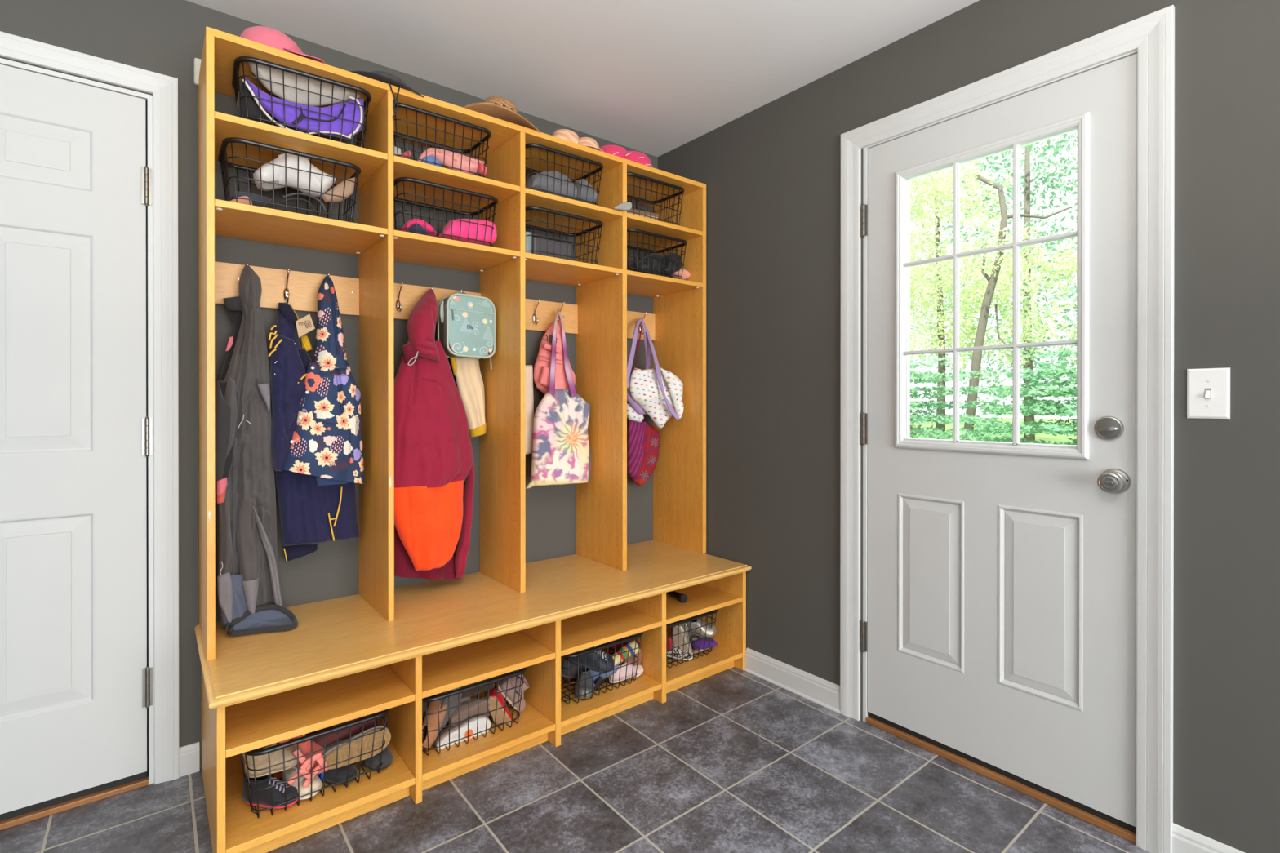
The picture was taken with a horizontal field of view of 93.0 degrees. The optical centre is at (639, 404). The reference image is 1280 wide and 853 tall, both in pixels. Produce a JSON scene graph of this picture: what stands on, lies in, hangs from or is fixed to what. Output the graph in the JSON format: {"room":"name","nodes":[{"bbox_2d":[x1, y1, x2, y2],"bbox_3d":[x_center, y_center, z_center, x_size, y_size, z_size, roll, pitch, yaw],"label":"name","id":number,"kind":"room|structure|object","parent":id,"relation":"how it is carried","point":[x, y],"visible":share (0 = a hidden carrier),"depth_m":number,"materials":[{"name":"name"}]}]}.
{"room":"mudroom","nodes":[
{"label":"mudroom","id":0,"kind":"room"},
{"bbox_2d":[0,0,657,768],"bbox_3d":[-1.421,-0.054,1.971,4.030,2.410,0.130,0,0,-39],"label":"wall","id":1,"kind":"structure","parent":0,"point":[162,37],"depth_m":1.95,"materials":[{"name":"grey paint"}]},
{"bbox_2d":[0,776,148,831],"bbox_3d":[-1.825,1.143,1.646,0.768,0.018,0.133,0,0,-39],"label":"threshold","id":2,"kind":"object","parent":1,"relation":"attached to","point":[57,808],"depth_m":1.73,"materials":[{"name":"brown wood"}]},
{"bbox_2d":[0,64,152,821],"bbox_3d":[-1.791,0.105,1.611,0.776,2.056,0.050,0,0,-39],"label":"door","id":3,"kind":"structure","parent":1,"relation":"in","point":[76,676],"depth_m":1.73,"materials":[{"name":"white paint"}]},
{"bbox_2d":[0,31,179,784],"bbox_3d":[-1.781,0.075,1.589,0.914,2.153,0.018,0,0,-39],"label":"trim","id":4,"kind":"structure","parent":1,"relation":"attached to","point":[163,88],"depth_m":1.85,"materials":[{"name":"white paint"}]},
{"bbox_2d":[178,742,199,777],"bbox_3d":[-1.406,1.108,1.895,0.051,0.087,0.013,0,0,-39],"label":"baseboard","id":5,"kind":"structure","parent":1,"relation":"attached to","point":[188,755],"depth_m":1.89,"materials":[{"name":"white paint"}]},
{"bbox_2d":[0,666,1149,852],"bbox_3d":[0.561,1.208,-0.705,4.030,0.100,6.530,0,0,-39],"label":"floor","id":6,"kind":"structure","parent":0,"point":[733,760],"depth_m":1.75,"materials":[{"name":"tile"}]},
{"bbox_2d":[194,540,751,852],"bbox_3d":[-0.460,0.920,2.257,1.903,0.460,0.629,0,0,-39],"label":"storage bench","id":7,"kind":"object","parent":6,"relation":"on","point":[343,661],"visible":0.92,"depth_m":1.91,"materials":[{"name":"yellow wood"}]},
{"bbox_2d":[240,708,390,818],"bbox_3d":[-0.927,0.977,1.733,0.367,0.192,0.248,0,0,-40],"label":"wire basket","id":8,"kind":"object","parent":7,"relation":"on","point":[309,736],"visible":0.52,"depth_m":1.64,"materials":[{"name":"metal"}]},
{"bbox_2d":[242,774,297,808],"bbox_3d":[-0.993,1.034,1.632,0.154,0.064,0.069,0,0,4],"label":"sneaker","id":9,"kind":"object","parent":8,"relation":"in","point":[264,800],"visible":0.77,"depth_m":1.61,"materials":[{"name":"black fabric"}]},
{"bbox_2d":[242,742,302,777],"bbox_3d":[-0.990,0.934,1.636,0.083,0.108,0.150,0,0,41],"label":"boot","id":10,"kind":"object","parent":8,"relation":"in","point":[261,762],"visible":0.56,"depth_m":1.61,"materials":[{"name":"beige fabric"}]},
{"bbox_2d":[281,768,322,799],"bbox_3d":[-0.946,1.032,1.689,0.149,0.067,0.078,0,0,36],"label":"sneaker","id":11,"kind":"object","parent":8,"relation":"in","point":[317,784],"visible":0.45,"depth_m":1.66,"materials":[{"name":"beige fabric"}]},
{"bbox_2d":[276,734,328,787],"bbox_3d":[-0.933,0.971,1.681,0.151,0.131,0.125,0,0,-32],"label":"sandal","id":12,"kind":"object","parent":8,"relation":"in","point":[317,760],"visible":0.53,"depth_m":1.66,"materials":[{"name":"pink rubber"}]},
{"bbox_2d":[316,764,357,785],"bbox_3d":[-0.888,1.035,1.743,0.164,0.061,0.076,0,0,16],"label":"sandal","id":13,"kind":"object","parent":8,"relation":"in","point":[342,772],"visible":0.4,"depth_m":1.71,"materials":[{"name":"rubber"}]},
{"bbox_2d":[311,712,380,747],"bbox_3d":[-0.889,0.984,1.792,0.243,0.088,0.077,0,0,-39],"label":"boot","id":14,"kind":"object","parent":8,"relation":"in","point":[331,739],"visible":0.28,"depth_m":1.78,"materials":[{"name":"leather"}]},
{"bbox_2d":[321,726,391,769],"bbox_3d":[-0.828,0.988,1.761,0.192,0.083,0.056,0,0,-39],"label":"espadrille","id":15,"kind":"object","parent":8,"relation":"in","point":[367,741],"visible":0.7,"depth_m":1.74,"materials":[{"name":"beige fabric"}]},
{"bbox_2d":[363,746,393,770],"bbox_3d":[-0.798,1.031,1.826,0.154,0.069,0.076,0,0,44],"label":"sneaker","id":16,"kind":"object","parent":8,"relation":"in","point":[387,755],"visible":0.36,"depth_m":1.78,"materials":[{"name":"rubber"}]},
{"bbox_2d":[225,664,414,758],"bbox_3d":[-1.008,0.843,1.837,0.451,0.019,0.596,0,0,-39],"label":"shelf","id":17,"kind":"object","parent":7,"relation":"attached to","point":[257,723],"depth_m":1.68,"materials":[{"name":"brown wood"}]},
{"bbox_2d":[225,727,415,852],"bbox_3d":[-1.008,1.084,1.838,0.451,0.020,0.596,0,0,-39],"label":"shelf","id":18,"kind":"object","parent":7,"relation":"attached to","point":[244,831],"depth_m":1.64,"materials":[{"name":"brown wood"}]},
{"bbox_2d":[198,26,706,661],"bbox_3d":[-0.535,-0.212,2.356,1.886,1.802,0.375,0,0,-39],"label":"shelving","id":19,"kind":"object","parent":7,"relation":"on","point":[602,324],"depth_m":2.25,"materials":[{"name":"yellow wood"}]},
{"bbox_2d":[214,296,242,503],"bbox_3d":[-1.248,-0.028,1.842,0.090,0.633,0.214,0,0,-15],"label":"jacket","id":20,"kind":"object","parent":19,"relation":"hanging from","point":[233,305],"visible":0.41,"depth_m":1.86,"materials":[{"name":"fabric"}]},
{"bbox_2d":[214,264,297,636],"bbox_3d":[-1.189,0.126,1.882,0.224,1.147,0.214,0,0,-39],"label":"jacket","id":21,"kind":"object","parent":19,"relation":"hanging from","point":[250,597],"visible":0.94,"depth_m":1.84,"materials":[{"name":"grey fabric"}]},
{"bbox_2d":[217,137,360,222],"bbox_3d":[-1.086,-0.673,1.893,0.367,0.226,0.248,0,0,-39],"label":"wire basket","id":22,"kind":"object","parent":19,"relation":"on","point":[224,162],"depth_m":1.84,"materials":[{"name":"metal"}]},
{"bbox_2d":[233,191,271,207],"bbox_3d":[-1.170,-0.617,1.837,0.101,0.042,0.049,0,0,-39],"label":"cloth","id":23,"kind":"object","parent":22,"relation":"in","point":[252,196],"visible":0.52,"depth_m":1.82,"materials":[{"name":"fabric"}]},
{"bbox_2d":[214,199,387,255],"bbox_3d":[-1.087,-0.548,1.925,0.450,0.019,0.357,0,0,-39],"label":"shelf","id":24,"kind":"object","parent":19,"relation":"attached to","point":[233,220],"depth_m":1.88,"materials":[{"name":"brown wood"}]},
{"bbox_2d":[214,111,387,190],"bbox_3d":[-1.087,-0.786,1.924,0.450,0.019,0.357,0,0,-39],"label":"shelf","id":25,"kind":"object","parent":19,"relation":"attached to","point":[371,162],"depth_m":1.85,"materials":[{"name":"brown wood"}]},
{"bbox_2d":[231,56,371,147],"bbox_3d":[-1.057,-0.893,1.907,0.367,0.192,0.248,0,0,-36],"label":"wire basket","id":26,"kind":"object","parent":19,"relation":"on","point":[235,82],"visible":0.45,"depth_m":1.81,"materials":[{"name":"metal"}]},
{"bbox_2d":[235,76,280,127],"bbox_3d":[-1.127,-0.897,1.804,0.119,0.132,0.063,0,0,-39],"label":"cloth","id":27,"kind":"object","parent":26,"relation":"in","point":[253,108],"visible":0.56,"depth_m":1.77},
{"bbox_2d":[242,62,364,138],"bbox_3d":[-1.018,-0.913,1.849,0.329,0.201,0.066,0,0,-39],"label":"bag","id":28,"kind":"object","parent":26,"relation":"in","point":[263,71],"visible":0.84,"depth_m":1.84,"materials":[{"name":"purple fabric"}]},
{"bbox_2d":[267,300,359,562],"bbox_3d":[-1.075,0.081,2.014,0.288,0.885,0.168,0,0,-39],"label":"jacket","id":29,"kind":"object","parent":19,"relation":"hanging from","point":[311,514],"visible":0.83,"depth_m":1.97,"materials":[{"name":"fabric"}]},
{"bbox_2d":[282,275,364,485],"bbox_3d":[-1.026,-0.087,1.974,0.172,0.711,0.220,0,0,14],"label":"raincoat","id":30,"kind":"object","parent":19,"relation":"hanging from","point":[326,442],"visible":1,"depth_m":1.96,"materials":[{"name":"fabric"}]},
{"bbox_2d":[313,275,349,369],"bbox_3d":[-1.038,-0.279,2.026,0.107,0.328,0.164,0,0,-39],"label":"hood","id":31,"kind":"object","parent":30,"relation":"attached to","point":[330,352],"depth_m":2.00,"materials":[{"name":"fabric"}]},
{"bbox_2d":[349,71,423,118],"bbox_3d":[-0.847,-1.000,2.027,0.286,0.182,0.287,0,0,3],"label":"sun hat","id":32,"kind":"object","parent":19,"relation":"on","point":[384,77],"visible":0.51,"depth_m":1.93,"materials":[{"name":"black fabric"}]},
{"bbox_2d":[394,288,474,580],"bbox_3d":[-0.749,0.116,2.205,0.329,1.106,0.231,0,0,-39],"label":"coat","id":33,"kind":"object","parent":19,"relation":"hanging from","point":[434,464],"visible":0.98,"depth_m":2.13,"materials":[{"name":"fabric"}]},
{"bbox_2d":[406,288,439,361],"bbox_3d":[-0.789,-0.296,2.204,0.109,0.287,0.210,0,0,-23],"label":"hood","id":34,"kind":"object","parent":33,"relation":"attached to","point":[422,346],"depth_m":2.14,"materials":[{"name":"red fabric"}]},
{"bbox_2d":[393,102,491,177],"bbox_3d":[-0.741,-0.894,2.175,0.367,0.192,0.248,0,0,-39],"label":"wire basket","id":35,"kind":"object","parent":19,"relation":"on","point":[406,106],"visible":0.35,"depth_m":2.12,"materials":[{"name":"metal"}]},
{"bbox_2d":[417,147,487,176],"bbox_3d":[-0.666,-0.865,2.169,0.254,0.083,0.074,0,0,-39],"label":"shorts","id":36,"kind":"object","parent":35,"relation":"in","point":[430,151],"visible":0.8,"depth_m":2.16,"materials":[{"name":"fabric"}]},
{"bbox_2d":[393,177,497,246],"bbox_3d":[-0.720,-0.656,2.193,0.367,0.192,0.248,0,0,-39],"label":"wire basket","id":37,"kind":"object","parent":19,"relation":"on","point":[397,180],"depth_m":2.11,"materials":[{"name":"metal"}]},
{"bbox_2d":[438,218,497,245],"bbox_3d":[-0.625,-0.636,2.213,0.214,0.090,0.093,0,0,-39],"label":"pouch","id":38,"kind":"object","parent":37,"relation":"in","point":[455,224],"visible":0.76,"depth_m":2.19,"materials":[{"name":"fabric"}]},
{"bbox_2d":[393,229,519,272],"bbox_3d":[-0.723,-0.549,2.217,0.446,0.019,0.357,0,0,-39],"label":"shelf","id":39,"kind":"object","parent":19,"relation":"attached to","point":[408,247],"depth_m":2.18,"materials":[{"name":"brown wood"}]},
{"bbox_2d":[393,155,519,214],"bbox_3d":[-0.723,-0.787,2.216,0.446,0.019,0.357,0,0,-39],"label":"shelf","id":40,"kind":"object","parent":19,"relation":"attached to","point":[505,193],"depth_m":2.17,"materials":[{"name":"brown wood"}]},
{"bbox_2d":[437,291,495,369],"bbox_3d":[-0.674,-0.290,2.332,0.212,0.312,0.132,0,0,-39],"label":"lunch bag","id":41,"kind":"object","parent":19,"relation":"hanging from","point":[466,323],"visible":1,"depth_m":2.29,"materials":[{"name":"fabric"}]},
{"bbox_2d":[449,356,486,437],"bbox_3d":[-0.676,-0.046,2.380,0.147,0.356,0.066,0,0,-30],"label":"jacket","id":42,"kind":"object","parent":19,"relation":"hanging from","point":[466,371],"visible":0.86,"depth_m":2.37,"materials":[{"name":"fabric"}]},
{"bbox_2d":[462,96,541,133],"bbox_3d":[-0.531,-1.077,2.297,0.323,0.138,0.343,0,0,43],"label":"straw hat","id":43,"kind":"object","parent":19,"relation":"on","point":[500,108],"visible":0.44,"depth_m":2.19,"materials":[{"name":"wicker"}]},
{"bbox_2d":[525,364,533,454],"bbox_3d":[-0.475,0.024,2.558,0.067,0.383,0.042,0,0,-39],"label":"tote bag","id":44,"kind":"object","parent":19,"relation":"hanging from","point":[529,369],"visible":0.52,"depth_m":2.55,"materials":[{"name":"fabric"}]},
{"bbox_2d":[533,319,575,394],"bbox_3d":[-0.366,-0.190,2.620,0.085,0.374,0.215,0,0,40],"label":"vest","id":45,"kind":"object","parent":19,"relation":"hanging from","point":[542,365],"visible":0.61,"depth_m":2.59,"materials":[{"name":"pink fabric"}]},
{"bbox_2d":[525,309,591,488],"bbox_3d":[-0.337,-0.033,2.600,0.366,0.764,0.134,0,0,-39],"label":"tote","id":46,"kind":"object","parent":19,"relation":"hanging from","point":[562,455],"visible":0.99,"depth_m":2.55,"materials":[{"name":"fabric"}]},
{"bbox_2d":[524,205,603,264],"bbox_3d":[-0.352,-0.657,2.488,0.367,0.192,0.248,0,0,-39],"label":"wire basket","id":47,"kind":"object","parent":19,"relation":"on","point":[529,207],"visible":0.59,"depth_m":2.44,"materials":[{"name":"metal"}]},
{"bbox_2d":[524,231,573,260],"bbox_3d":[-0.402,-0.615,2.445,0.211,0.098,0.161,0,0,-39],"label":"plastic box","id":48,"kind":"object","parent":47,"relation":"in","point":[535,239],"visible":0.39,"depth_m":2.38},
{"bbox_2d":[524,142,603,205],"bbox_3d":[-0.352,-0.894,2.487,0.367,0.192,0.248,0,0,-39],"label":"wire basket","id":49,"kind":"object","parent":19,"relation":"on","point":[588,175],"visible":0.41,"depth_m":2.41,"materials":[{"name":"metal"}]},
{"bbox_2d":[525,170,577,199],"bbox_3d":[-0.353,-0.884,2.428,0.220,0.102,0.085,0,0,-39],"label":"pad","id":50,"kind":"object","parent":49,"relation":"in","point":[535,178],"visible":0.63,"depth_m":2.40,"materials":[{"name":"fabric"}]},
{"bbox_2d":[573,178,597,204],"bbox_3d":[-0.232,-0.886,2.525,0.100,0.098,0.084,0,0,-39],"label":"pad","id":51,"kind":"object","parent":49,"relation":"in","point":[584,188],"visible":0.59,"depth_m":2.50,"materials":[{"name":"fabric"}]},
{"bbox_2d":[551,128,578,143],"bbox_3d":[-0.305,-1.068,2.505,0.179,0.106,0.190,0,-2,28],"label":"straw hat","id":52,"kind":"object","parent":19,"relation":"on","point":[565,134],"visible":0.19,"depth_m":2.45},
{"bbox_2d":[524,252,622,286],"bbox_3d":[-0.358,-0.550,2.509,0.447,0.019,0.357,0,0,-39],"label":"shelf","id":53,"kind":"object","parent":19,"relation":"attached to","point":[539,268],"depth_m":2.48,"materials":[{"name":"brown wood"}]},
{"bbox_2d":[524,187,622,233],"bbox_3d":[-0.358,-0.787,2.509,0.447,0.019,0.357,0,0,-39],"label":"shelf","id":54,"kind":"object","parent":19,"relation":"attached to","point":[608,216],"depth_m":2.47,"materials":[{"name":"brown wood"}]},
{"bbox_2d":[577,137,604,151],"bbox_3d":[-0.224,-1.050,2.519,0.185,0.089,0.194,0,0,-20],"label":"straw hat","id":55,"kind":"object","parent":19,"relation":"on","point":[589,142],"visible":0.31,"depth_m":2.46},
{"bbox_2d":[600,144,626,158],"bbox_3d":[-0.119,-1.068,2.655,0.186,0.102,0.175,0,0,-39],"label":"knit hat","id":56,"kind":"object","parent":19,"relation":"on","point":[610,148],"visible":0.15,"depth_m":2.59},
{"bbox_2d":[613,151,653,167],"bbox_3d":[-0.058,-1.057,2.653,0.266,0.087,0.179,0,0,-38],"label":"knit hat","id":57,"kind":"object","parent":19,"relation":"on","point":[635,156],"visible":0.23,"depth_m":2.61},
{"bbox_2d":[626,326,660,486],"bbox_3d":[0.025,0.009,2.930,0.201,0.775,0.073,0,0,-36],"label":"bag","id":58,"kind":"object","parent":19,"relation":"hanging from","point":[643,439],"visible":0.99,"depth_m":2.89,"materials":[{"name":"fabric"}]},
{"bbox_2d":[626,317,684,428],"bbox_3d":[0.043,-0.154,2.871,0.314,0.538,0.194,0,0,-18],"label":"bag","id":59,"kind":"object","parent":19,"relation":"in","point":[656,393],"visible":1,"depth_m":2.83,"materials":[{"name":"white fabric"}]},
{"bbox_2d":[626,172,684,225],"bbox_3d":[0.004,-0.895,2.773,0.367,0.192,0.248,0,0,-39],"label":"wire basket","id":60,"kind":"object","parent":19,"relation":"on","point":[633,174],"visible":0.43,"depth_m":2.73,"materials":[{"name":"metal"}]},
{"bbox_2d":[626,228,687,279],"bbox_3d":[0.018,-0.658,2.785,0.367,0.192,0.248,0,0,-39],"label":"wire basket","id":61,"kind":"object","parent":19,"relation":"on","point":[685,242],"visible":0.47,"depth_m":2.72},
{"bbox_2d":[634,252,682,277],"bbox_3d":[0.089,-0.653,2.789,0.257,0.110,0.103,0,0,-39],"label":"gloves","id":62,"kind":"object","parent":61,"relation":"in","point":[667,266],"visible":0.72,"depth_m":2.78,"materials":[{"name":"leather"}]},
{"bbox_2d":[626,270,702,297],"bbox_3d":[0.006,-0.550,2.801,0.440,0.019,0.357,0,0,-39],"label":"shelf","id":63,"kind":"object","parent":19,"relation":"attached to","point":[638,283],"depth_m":2.78,"materials":[{"name":"brown wood"}]},
{"bbox_2d":[626,213,702,249],"bbox_3d":[0.006,-0.788,2.800,0.440,0.019,0.357,0,0,-39],"label":"shelf","id":64,"kind":"object","parent":19,"relation":"attached to","point":[633,221],"depth_m":2.77,"materials":[{"name":"brown wood"}]},
{"bbox_2d":[422,666,526,755],"bbox_3d":[-0.581,0.976,2.010,0.367,0.192,0.248,0,0,-39],"label":"wire basket","id":65,"kind":"object","parent":7,"relation":"on","point":[522,671],"visible":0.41,"depth_m":1.92,"materials":[{"name":"metal"}]},
{"bbox_2d":[422,700,446,749],"bbox_3d":[-0.658,1.000,1.908,0.065,0.146,0.093,0,0,44],"label":"slipper","id":66,"kind":"object","parent":65,"relation":"in","point":[433,720],"visible":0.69,"depth_m":1.90,"materials":[{"name":"beige fabric"}]},
{"bbox_2d":[422,687,462,731],"bbox_3d":[-0.650,0.967,1.958,0.122,0.137,0.106,0,0,35],"label":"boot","id":67,"kind":"object","parent":65,"relation":"in","point":[453,700],"visible":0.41,"depth_m":1.93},
{"bbox_2d":[434,715,490,749],"bbox_3d":[-0.575,1.055,1.963,0.180,0.079,0.055,0,0,-39],"label":"shoe","id":68,"kind":"object","parent":65,"relation":"in","point":[454,731],"visible":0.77,"depth_m":1.94,"materials":[{"name":"white rubber"}]},
{"bbox_2d":[431,677,494,699],"bbox_3d":[-0.589,0.947,2.030,0.218,0.063,0.092,0,0,-39],"label":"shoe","id":69,"kind":"object","parent":65,"relation":"in","point":[464,695],"visible":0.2,"depth_m":2.02,"materials":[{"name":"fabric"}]},
{"bbox_2d":[449,697,491,727],"bbox_3d":[-0.572,0.995,2.041,0.175,0.120,0.140,0,0,-39],"label":"boot","id":70,"kind":"object","parent":65,"relation":"in","point":[464,709],"visible":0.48,"depth_m":1.99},
{"bbox_2d":[488,688,514,724],"bbox_3d":[-0.469,1.033,2.041,0.090,0.152,0.060,0,0,-19],"label":"shoe","id":71,"kind":"object","parent":65,"relation":"in","point":[491,700],"visible":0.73,"depth_m":2.02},
{"bbox_2d":[497,669,529,711],"bbox_3d":[-0.440,0.998,2.120,0.108,0.158,0.090,0,0,-8],"label":"boot","id":72,"kind":"object","parent":65,"relation":"in","point":[512,681],"visible":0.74,"depth_m":2.08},
{"bbox_2d":[422,631,555,698],"bbox_3d":[-0.643,0.842,2.130,0.445,0.019,0.596,0,0,-39],"label":"shelf","id":73,"kind":"object","parent":7,"relation":"attached to","point":[451,668],"depth_m":1.98,"materials":[{"name":"brown wood"}]},
{"bbox_2d":[422,676,555,782],"bbox_3d":[-0.643,1.083,2.131,0.445,0.020,0.596,0,0,-39],"label":"shelf","id":74,"kind":"object","parent":7,"relation":"attached to","point":[534,722],"depth_m":1.94,"materials":[{"name":"brown wood"}]},
{"bbox_2d":[560,631,642,704],"bbox_3d":[-0.190,0.975,2.325,0.367,0.192,0.248,0,0,-39],"label":"wire basket","id":75,"kind":"object","parent":7,"relation":"on","point":[638,635],"visible":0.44,"depth_m":2.23,"materials":[{"name":"metal"}]},
{"bbox_2d":[561,657,587,678],"bbox_3d":[-0.229,1.005,2.337,0.152,0.083,0.076,0,0,-8],"label":"sneaker","id":76,"kind":"object","parent":75,"relation":"in","point":[573,673],"visible":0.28,"depth_m":2.30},
{"bbox_2d":[573,667,594,698],"bbox_3d":[-0.207,1.030,2.262,0.075,0.067,0.149,0,0,-3],"label":"sneaker","id":77,"kind":"object","parent":75,"relation":"in","point":[582,674],"visible":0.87,"depth_m":2.22,"materials":[{"name":"grey fabric"}]},
{"bbox_2d":[566,645,613,672],"bbox_3d":[-0.184,0.933,2.269,0.178,0.123,0.082,0,0,-11],"label":"sneaker","id":78,"kind":"object","parent":75,"relation":"in","point":[597,654],"visible":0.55,"depth_m":2.24,"materials":[{"name":"fabric"}]},
{"bbox_2d":[611,640,639,665],"bbox_3d":[-0.078,0.960,2.321,0.198,0.077,0.044,0,0,-39],"label":"strap","id":79,"kind":"object","parent":75,"relation":"in","point":[632,645],"visible":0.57,"depth_m":2.33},
{"bbox_2d":[608,662,643,683],"bbox_3d":[-0.055,1.033,2.373,0.164,0.061,0.073,0,0,-42],"label":"shoe","id":80,"kind":"object","parent":75,"relation":"in","point":[629,668],"visible":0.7,"depth_m":2.34,"materials":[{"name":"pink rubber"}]},
{"bbox_2d":[560,604,662,656],"bbox_3d":[-0.278,0.841,2.423,0.449,0.019,0.596,0,0,-39],"label":"shelf","id":81,"kind":"object","parent":7,"relation":"attached to","point":[588,630],"depth_m":2.29,"materials":[{"name":"brown wood"}]},
{"bbox_2d":[560,657,662,728],"bbox_3d":[-0.278,1.082,2.424,0.449,0.020,0.596,0,0,-39],"label":"shelf","id":82,"kind":"object","parent":7,"relation":"attached to","point":[647,682],"depth_m":2.23,"materials":[{"name":"brown wood"}]},
{"bbox_2d":[666,608,718,668],"bbox_3d":[0.136,0.974,2.595,0.367,0.192,0.248,0,0,-39],"label":"wire basket","id":83,"kind":"object","parent":7,"relation":"on","point":[701,615],"visible":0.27,"depth_m":2.51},
{"bbox_2d":[666,637,693,660],"bbox_3d":[0.154,1.031,2.571,0.154,0.065,0.076,0,0,24],"label":"shoe","id":84,"kind":"object","parent":83,"relation":"in","point":[675,650],"visible":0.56,"depth_m":2.54,"materials":[{"name":"white fabric"}]},
{"bbox_2d":[672,619,692,653],"bbox_3d":[0.175,0.993,2.551,0.082,0.169,0.071,0,0,-19],"label":"shoe","id":85,"kind":"object","parent":83,"relation":"in","point":[681,626],"visible":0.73,"depth_m":2.53,"materials":[{"name":"beige leather"}]},
{"bbox_2d":[685,616,716,637],"bbox_3d":[0.253,0.950,2.609,0.152,0.082,0.068,0,0,6],"label":"shoe","id":86,"kind":"object","parent":83,"relation":"in","point":[710,632],"visible":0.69,"depth_m":2.58,"materials":[{"name":"silver metal"}]},
{"bbox_2d":[691,637,717,649],"bbox_3d":[0.280,1.032,2.619,0.138,0.051,0.051,0,0,-39],"label":"shoe","id":87,"kind":"object","parent":83,"relation":"in","point":[713,643],"visible":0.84,"depth_m":2.60,"materials":[{"name":"fabric"}]},
{"bbox_2d":[666,583,742,624],"bbox_3d":[0.086,0.841,2.715,0.437,0.019,0.596,0,0,-39],"label":"shelf","id":88,"kind":"object","parent":7,"relation":"attached to","point":[702,598],"depth_m":2.58,"materials":[{"name":"brown wood"}]},
{"bbox_2d":[666,626,742,686],"bbox_3d":[0.086,1.081,2.715,0.437,0.020,0.596,0,0,-39],"label":"shelf","id":89,"kind":"object","parent":7,"relation":"attached to","point":[725,652],"depth_m":2.54,"materials":[{"name":"brown wood"}]},
{"bbox_2d":[186,0,978,156],"bbox_3d":[0.571,-1.313,-0.619,4.160,0.120,6.660,0,0,-39],"label":"ceiling","id":90,"kind":"structure","parent":0,"point":[654,77],"depth_m":2.13,"materials":[{"name":"paint"}]},
{"bbox_2d":[657,0,1279,852],"bbox_3d":[2.143,-0.051,0.644,0.130,2.410,6.400,0,0,-39],"label":"wall","id":91,"kind":"structure","parent":0,"point":[771,174],"depth_m":1.71,"materials":[{"name":"grey paint"}]},
{"bbox_2d":[744,648,839,713],"bbox_3d":[0.604,1.103,2.446,0.020,0.094,0.467,0,0,-39],"label":"baseboard","id":92,"kind":"structure","parent":91,"relation":"attached to","point":[823,692],"depth_m":2.43,"materials":[{"name":"white paint"}]},
{"bbox_2d":[860,53,1137,833],"bbox_3d":[1.051,0.103,1.896,0.104,2.054,0.799,0,0,-39],"label":"door","id":93,"kind":"structure","parent":91,"relation":"in","point":[1002,576],"depth_m":1.81,"materials":[{"name":"white paint"}]},
{"bbox_2d":[862,49,1137,722],"bbox_3d":[1.111,0.107,1.931,0.130,2.088,0.804,0,0,-39],"label":"trim","id":94,"kind":"structure","parent":91,"relation":"attached to","point":[865,149],"depth_m":2.20,"materials":[{"name":"white paint"}]},
{"bbox_2d":[866,716,1135,843],"bbox_3d":[1.109,1.141,1.931,0.132,0.020,0.778,0,0,-39],"label":"trim","id":95,"kind":"structure","parent":91,"relation":"attached to","point":[1077,812],"depth_m":1.82,"materials":[{"name":"brown wood"}]},
{"bbox_2d":[840,4,1174,852],"bbox_3d":[1.045,0.075,1.895,0.018,2.153,0.943,0,0,-39],"label":"trim","id":96,"kind":"structure","parent":91,"relation":"attached to","point":[1152,34],"depth_m":1.57,"materials":[{"name":"white paint"}]},
{"bbox_2d":[1171,823,1244,852],"bbox_3d":[2.713,1.109,-0.183,0.020,0.094,4.390,0,0,-39],"label":"baseboard","id":97,"kind":"structure","parent":91,"relation":"attached to","point":[1184,840],"depth_m":1.50,"materials":[{"name":"white paint"}]},
{"bbox_2d":[1186,367,1230,418],"bbox_3d":[1.381,-0.027,1.477,0.017,0.122,0.077,0,0,-39],"label":"light switch","id":98,"kind":"object","parent":91,"relation":"attached to","point":[1208,389],"visible":1,"depth_m":1.48,"materials":[{"name":"plastic"}]},
{"label":"outside","id":99,"kind":"structure","parent":0,"visible":0},
{"bbox_2d":[910,417,1076,444],"bbox_3d":[20.419,1.392,25.818,59.860,0.100,70.000,0,0,-39],"label":"ground","id":100,"kind":"structure","parent":99,"point":[1046,437],"depth_m":27.62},
{"bbox_2d":[910,356,1028,440],"bbox_3d":[3.853,0.354,8.335,1.836,2.132,2.677,0,0,-30],"label":"shrub","id":101,"kind":"object","parent":100,"relation":"on","point":[964,433],"visible":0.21,"depth_m":8.10,"materials":[{"name":"green plant"}]},
{"bbox_2d":[910,162,1075,439],"bbox_3d":[7.431,-2.228,13.948,2.424,7.209,4.101,0,0,-39],"label":"tree","id":102,"kind":"object","parent":100,"relation":"on","point":[971,291],"visible":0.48,"depth_m":13.72,"materials":[{"name":"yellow plant"}]},
{"bbox_2d":[910,160,1076,440],"bbox_3d":[5.578,-1.479,10.723,2.121,5.734,3.951,0,0,-39],"label":"leaning tree","id":103,"kind":"object","parent":100,"relation":"on","point":[1000,239],"visible":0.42,"depth_m":10.30,"materials":[{"name":"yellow plant"}]},
{"bbox_2d":[910,130,1076,440],"bbox_3d":[11.116,-4.134,17.370,3.296,11.005,7.614,0,0,-41],"label":"tree","id":104,"kind":"object","parent":100,"relation":"on","point":[1028,148],"visible":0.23,"depth_m":17.25,"materials":[{"name":"green plant"}]},
{"bbox_2d":[972,346,1076,445],"bbox_3d":[3.958,0.402,5.623,1.251,1.987,1.634,0,0,-39],"label":"shrub","id":105,"kind":"object","parent":100,"relation":"on","point":[1044,408],"visible":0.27,"depth_m":5.60,"materials":[{"name":"green plant"}]},
{"bbox_2d":[1053,324,1076,379],"bbox_3d":[11.302,-2.127,13.562,2.683,7.007,3.561,0,0,-39],"label":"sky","id":106,"kind":"structure","parent":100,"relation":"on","point":[1074,337],"depth_m":14.22,"materials":[{"name":"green plant"}]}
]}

